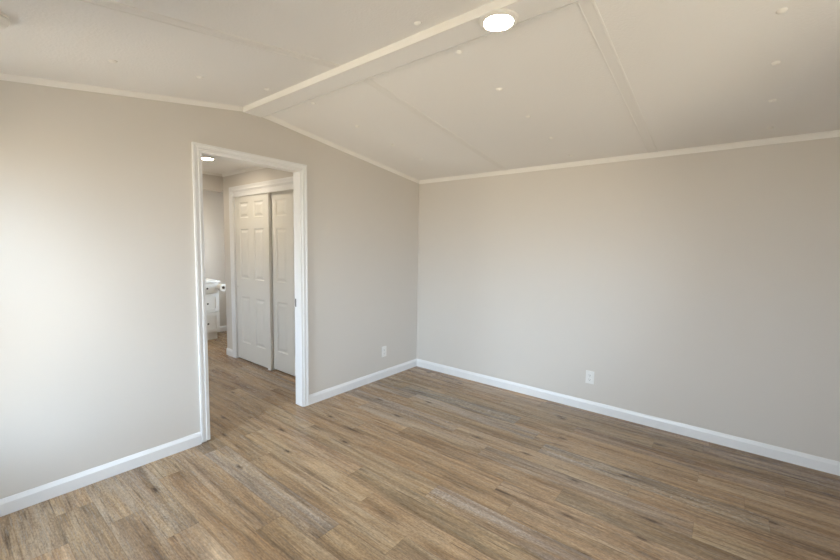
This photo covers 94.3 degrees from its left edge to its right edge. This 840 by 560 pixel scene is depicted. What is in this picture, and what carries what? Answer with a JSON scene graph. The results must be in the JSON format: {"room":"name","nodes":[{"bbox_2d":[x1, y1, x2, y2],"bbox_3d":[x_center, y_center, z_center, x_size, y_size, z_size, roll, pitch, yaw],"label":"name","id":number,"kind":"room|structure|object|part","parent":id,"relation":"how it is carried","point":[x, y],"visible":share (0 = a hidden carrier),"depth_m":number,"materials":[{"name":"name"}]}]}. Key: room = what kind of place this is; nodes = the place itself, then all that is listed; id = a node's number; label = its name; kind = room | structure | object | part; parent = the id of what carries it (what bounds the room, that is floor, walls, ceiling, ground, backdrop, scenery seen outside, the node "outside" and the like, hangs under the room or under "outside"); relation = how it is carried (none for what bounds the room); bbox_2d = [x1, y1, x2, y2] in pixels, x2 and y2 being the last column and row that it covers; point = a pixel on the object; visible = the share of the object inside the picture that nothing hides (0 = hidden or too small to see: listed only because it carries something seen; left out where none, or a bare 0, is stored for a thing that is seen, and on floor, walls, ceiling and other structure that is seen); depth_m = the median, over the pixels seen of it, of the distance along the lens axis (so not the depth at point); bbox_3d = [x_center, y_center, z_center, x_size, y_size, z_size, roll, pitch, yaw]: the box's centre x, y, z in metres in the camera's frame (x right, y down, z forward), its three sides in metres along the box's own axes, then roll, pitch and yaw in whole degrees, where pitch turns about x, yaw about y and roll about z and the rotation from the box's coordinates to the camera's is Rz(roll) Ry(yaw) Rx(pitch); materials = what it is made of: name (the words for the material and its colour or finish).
{"room":"empty bedroom","nodes":[
{"label":"empty bedroom","id":0,"kind":"room"},
{"bbox_2d":[0,80,418,498],"bbox_3d":[-1.303,-0.068,3.049,0.085,2.424,4.000,5,6,38],"label":"wall","id":1,"kind":"structure","parent":0,"point":[99,365],"depth_m":2.38,"materials":[{"name":"beige paint"}]},
{"bbox_2d":[0,432,201,516],"bbox_3d":[-2.044,1.167,2.164,0.013,0.088,1.558,5,6,38],"label":"baseboard","id":2,"kind":"structure","parent":1,"relation":"attached to","point":[13,503],"depth_m":2.30,"materials":[{"name":"white wood"}]},
{"bbox_2d":[0,73,242,111],"bbox_3d":[-1.892,-1.058,2.118,0.020,0.322,1.924,5,6,38],"label":"crown molding","id":3,"kind":"structure","parent":1,"relation":"attached to","point":[3,76],"depth_m":2.24,"materials":[{"name":"beige paint"}]},
{"bbox_2d":[191,142,308,441],"bbox_3d":[-1.296,0.093,3.066,0.111,2.097,0.899,5,6,38],"label":"door frame","id":4,"kind":"structure","parent":1,"relation":"attached to","point":[196,147],"depth_m":3.00,"materials":[{"name":"white wood"}]},
{"bbox_2d":[263,115,418,183],"bbox_3d":[-0.600,-1.196,3.733,0.020,0.278,1.926,5,6,38],"label":"crown molding","id":5,"kind":"structure","parent":1,"relation":"attached to","point":[269,117],"depth_m":3.52,"materials":[{"name":"beige paint"}]},
{"bbox_2d":[309,359,416,404],"bbox_3d":[-0.517,1.030,4.076,0.013,0.088,1.541,5,6,38],"label":"baseboard","id":6,"kind":"structure","parent":1,"relation":"attached to","point":[333,391],"depth_m":3.94,"materials":[{"name":"white wood"}]},
{"bbox_2d":[382,346,386,356],"bbox_3d":[-0.388,0.774,4.215,0.009,0.114,0.070,5,6,38],"label":"electrical outlet","id":7,"kind":"object","parent":1,"relation":"attached to","point":[383,347],"visible":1,"depth_m":4.21,"materials":[{"name":"white plastic"}]},
{"bbox_2d":[202,174,222,191],"bbox_3d":[-2.981,-0.136,4.384,0.100,2.283,4.000,5,6,38],"label":"wall bathroom opening","id":8,"kind":"structure","parent":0,"point":[210,182],"depth_m":4.76,"materials":[{"name":"beige paint"}]},
{"bbox_2d":[202,171,221,175],"bbox_3d":[-3.304,-1.224,3.766,0.020,0.030,2.753,5,6,38],"label":"crown molding","id":9,"kind":"structure","parent":8,"relation":"attached to","point":[203,172],"depth_m":4.73,"materials":[{"name":"beige paint"}]},
{"bbox_2d":[203,190,226,325],"bbox_3d":[-4.109,-0.224,5.215,0.100,2.283,4.100,5,6,38],"label":"wall","id":10,"kind":"structure","parent":0,"point":[213,204],"depth_m":6.18,"materials":[{"name":"beige paint"}]},
{"bbox_2d":[220,325,226,331],"bbox_3d":[-3.085,0.784,6.520,0.013,0.088,0.900,5,6,38],"label":"baseboard","id":11,"kind":"structure","parent":10,"relation":"attached to","point":[222,328],"depth_m":6.36,"materials":[{"name":"white wood"}]},
{"bbox_2d":[202,159,255,173],"bbox_3d":[-2.709,-1.278,4.085,3.555,0.050,4.200,5,6,38],"label":"ceiling","id":12,"kind":"structure","parent":0,"point":[219,166],"depth_m":4.33,"materials":[{"name":"white paint"}]},
{"bbox_2d":[202,156,215,160],"bbox_3d":[-2.151,-1.224,3.919,0.170,0.012,0.170,5,6,38],"label":"recessed light","id":13,"kind":"object","parent":12,"relation":"in","point":[203,157],"visible":0.7,"depth_m":3.90,"materials":[{"name":"white"}]},
{"bbox_2d":[223,168,292,349],"bbox_3d":[-1.639,-0.112,4.344,2.052,2.283,0.100,5,6,38],"label":"wall","id":14,"kind":"structure","parent":0,"point":[265,174],"depth_m":4.82,"materials":[{"name":"beige paint"}]},
{"bbox_2d":[226,348,232,356],"bbox_3d":[-2.424,0.925,4.972,0.180,0.088,0.013,5,6,38],"label":"baseboard","id":15,"kind":"structure","parent":14,"relation":"attached to","point":[229,351],"depth_m":4.97,"materials":[{"name":"white wood"}]},
{"bbox_2d":[222,166,264,176],"bbox_3d":[-1.659,-1.233,4.202,2.052,0.034,0.020,5,6,38],"label":"crown molding","id":16,"kind":"structure","parent":14,"relation":"attached to","point":[256,167],"depth_m":4.52,"materials":[{"name":"beige paint"}]},
{"bbox_2d":[235,192,273,368],"bbox_3d":[-1.962,-0.008,4.584,0.751,2.002,0.035,5,6,38],"label":"door","id":17,"kind":"structure","parent":14,"relation":"in","point":[252,212],"depth_m":4.54,"materials":[{"name":"white paint"}]},
{"bbox_2d":[229,176,292,357],"bbox_3d":[-1.668,-0.027,4.364,1.632,2.107,0.122,5,6,38],"label":"door frame","id":18,"kind":"structure","parent":14,"relation":"attached to","point":[288,180],"depth_m":4.76,"materials":[{"name":"white wood"}]},
{"bbox_2d":[233,184,292,196],"bbox_3d":[-1.652,-0.980,4.285,1.490,0.051,0.090,5,6,38],"label":"fascia","id":19,"kind":"object","parent":14,"relation":"attached to","point":[284,187],"visible":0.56,"depth_m":4.27,"materials":[{"name":"white wood"}]},
{"bbox_2d":[271,189,294,375],"bbox_3d":[-1.371,0.037,4.164,0.761,2.002,0.035,5,6,38],"label":"door","id":20,"kind":"structure","parent":14,"relation":"in","point":[282,203],"depth_m":4.24,"materials":[{"name":"white paint"}]},
{"bbox_2d":[243,0,521,111],"bbox_3d":[0.420,-1.111,1.497,4.400,0.040,0.014,5,6,38],"label":"trim","id":21,"kind":"structure","parent":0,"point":[474,14],"depth_m":1.93,"materials":[{"name":"beige paint"}]},
{"bbox_2d":[0,331,839,559],"bbox_3d":[-0.953,1.200,2.860,8.140,0.060,4.200,5,6,38],"label":"floor","id":22,"kind":"structure","parent":0,"point":[415,463],"depth_m":2.27,"materials":[{"name":"brown wood"}]},
{"bbox_2d":[206,279,219,339],"bbox_3d":[-3.467,0.458,5.584,0.486,0.882,0.990,5,6,38],"label":"vanity cabinet","id":23,"kind":"object","parent":22,"relation":"on","point":[212,293],"visible":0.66,"depth_m":5.75,"materials":[{"name":"white paint"}]},
{"bbox_3d":[-3.110,0.341,5.684,0.019,0.274,0.338,5,6,38],"label":"drawer","id":24,"kind":"part","parent":23,"relation":"part of","materials":[{"name":"white paint"}]},
{"bbox_3d":[-3.107,0.123,5.666,0.019,0.148,0.338,5,6,38],"label":"drawer","id":25,"kind":"part","parent":23,"relation":"part of","materials":[{"name":"white paint"}]},
{"bbox_2d":[206,279,219,282],"bbox_3d":[-3.463,0.032,5.550,0.480,0.027,0.990,5,6,38],"label":"countertop","id":26,"kind":"structure","parent":23,"relation":"on","point":[207,280],"depth_m":5.74,"materials":[{"name":"white"}]},
{"bbox_3d":[-3.115,0.633,5.709,0.019,0.296,0.338,5,6,38],"label":"drawer","id":27,"kind":"part","parent":23,"relation":"part of","materials":[{"name":"white paint"}]},
{"bbox_3d":[-2.965,0.106,5.788,0.218,0.028,0.024,5,6,38],"label":"toilet roll holder","id":28,"kind":"object","parent":23,"relation":"attached to","visible":0},
{"bbox_2d":[217,283,225,290],"bbox_3d":[-2.930,0.109,5.760,0.100,0.108,0.108,5,6,38],"label":"toilet paper roll","id":29,"kind":"object","parent":28,"relation":"on","point":[219,286],"visible":0.96,"depth_m":5.73,"materials":[{"name":"white paper"}]},
{"bbox_2d":[0,0,839,179],"bbox_3d":[0.474,-1.024,1.561,4.585,0.393,4.200,5,6,38],"label":"ceiling","id":30,"kind":"structure","parent":0,"point":[699,73],"depth_m":2.00,"materials":[{"name":"white paint"}]},
{"bbox_2d":[0,11,10,29],"bbox_3d":[-1.554,-0.932,1.388,0.132,0.052,0.132,-4,7,-45],"label":"smoke detector","id":31,"kind":"object","parent":30,"relation":"attached to","point":[5,21],"visible":1,"depth_m":1.41,"materials":[{"name":"white plastic"}]},
{"bbox_2d":[78,0,339,67],"bbox_3d":[-1.056,-0.999,1.452,0.062,0.290,1.880,5,6,38],"label":"batten","id":32,"kind":"object","parent":30,"relation":"attached to","point":[109,4],"visible":1,"depth_m":1.62,"materials":[{"name":"white wood"}]},
{"bbox_2d":[244,0,577,116],"bbox_3d":[0.470,-1.116,1.558,4.400,0.039,0.144,5,6,38],"label":"ceiling beam","id":33,"kind":"structure","parent":30,"relation":"attached to","point":[526,9],"depth_m":1.98,"materials":[{"name":"white wood"}]},
{"bbox_2d":[479,8,518,32],"bbox_3d":[0.335,-1.101,1.661,0.170,0.012,0.170,5,6,38],"label":"ceiling light","id":34,"kind":"object","parent":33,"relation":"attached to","point":[495,20],"visible":1,"depth_m":1.64,"materials":[{"name":"white plastic"}]},
{"bbox_2d":[484,15,512,30],"bbox_3d":[0.335,-1.100,1.662,0.121,0.006,0.121,5,6,38],"label":"diffuser","id":35,"kind":"object","parent":34,"relation":"attached to","point":[491,22],"depth_m":1.66,"materials":[{"name":"white plastic"}]},
{"bbox_2d":[414,21,421,25],"bbox_3d":[-0.009,-1.136,1.725,0.036,0.012,0.035,4,6,32],"label":"cap","id":36,"kind":"object","parent":30,"relation":"attached to","point":[417,23],"visible":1,"depth_m":1.72,"materials":[{"name":"white plastic"}]},
{"bbox_2d":[364,79,507,170],"bbox_3d":[0.243,-1.140,3.055,0.062,0.244,1.904,5,6,38],"label":"batten","id":37,"kind":"object","parent":30,"relation":"attached to","point":[370,82],"visible":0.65,"depth_m":2.81,"materials":[{"name":"white wood"}]},
{"bbox_2d":[576,0,657,152],"bbox_3d":[1.223,-1.059,2.279,0.068,0.244,1.904,5,6,38],"label":"batten","id":38,"kind":"object","parent":30,"relation":"attached to","point":[588,9],"visible":1,"depth_m":1.96,"materials":[{"name":"white wood"}]},
{"bbox_2d":[771,61,780,65],"bbox_3d":[1.679,-1.020,1.835,0.036,0.011,0.036,6,7,45],"label":"cap","id":39,"kind":"object","parent":30,"relation":"attached to","point":[775,63],"visible":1,"depth_m":1.83,"materials":[{"name":"white plastic"}]},
{"bbox_2d":[776,7,787,13],"bbox_3d":[1.414,-1.049,1.521,0.036,0.011,0.036,6,7,45],"label":"cap","id":40,"kind":"object","parent":30,"relation":"attached to","point":[782,10],"visible":1,"depth_m":1.51,"materials":[{"name":"white plastic"}]},
{"bbox_2d":[263,0,582,116],"bbox_3d":[0.515,-1.123,1.615,4.400,0.041,0.003,5,6,38],"label":"trim","id":41,"kind":"structure","parent":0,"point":[578,0],"depth_m":1.97,"materials":[{"name":"white wood"}]},
{"bbox_2d":[418,137,839,461],"bbox_3d":[1.732,0.073,3.263,4.585,2.202,0.100,5,6,38],"label":"wall","id":42,"kind":"structure","parent":0,"point":[702,289],"depth_m":3.06,"materials":[{"name":"beige paint"}]},
{"bbox_2d":[416,184,420,358],"bbox_3d":[-0.018,-0.085,4.582,0.020,2.064,0.005,5,6,38],"label":"strip","id":43,"kind":"object","parent":42,"relation":"attached to","point":[419,184],"visible":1,"depth_m":4.58,"materials":[{"name":"beige paint"}]},
{"bbox_2d":[585,370,593,383],"bbox_3d":[1.498,0.859,3.436,0.070,0.114,0.009,5,6,38],"label":"electrical outlet","id":44,"kind":"object","parent":42,"relation":"attached to","point":[589,374],"visible":1,"depth_m":3.43,"materials":[{"name":"white plastic"}]},
{"bbox_2d":[417,359,839,475],"bbox_3d":[1.675,1.129,3.312,4.400,0.088,0.013,5,6,38],"label":"baseboard","id":45,"kind":"structure","parent":42,"relation":"attached to","point":[830,466],"depth_m":3.11,"materials":[{"name":"white wood"}]},
{"bbox_2d":[419,130,839,183],"bbox_3d":[1.705,-0.986,3.130,4.400,0.039,0.022,5,6,38],"label":"crown molding","id":46,"kind":"structure","parent":42,"relation":"attached to","point":[836,133],"depth_m":3.01,"materials":[{"name":"beige paint"}]}
]}

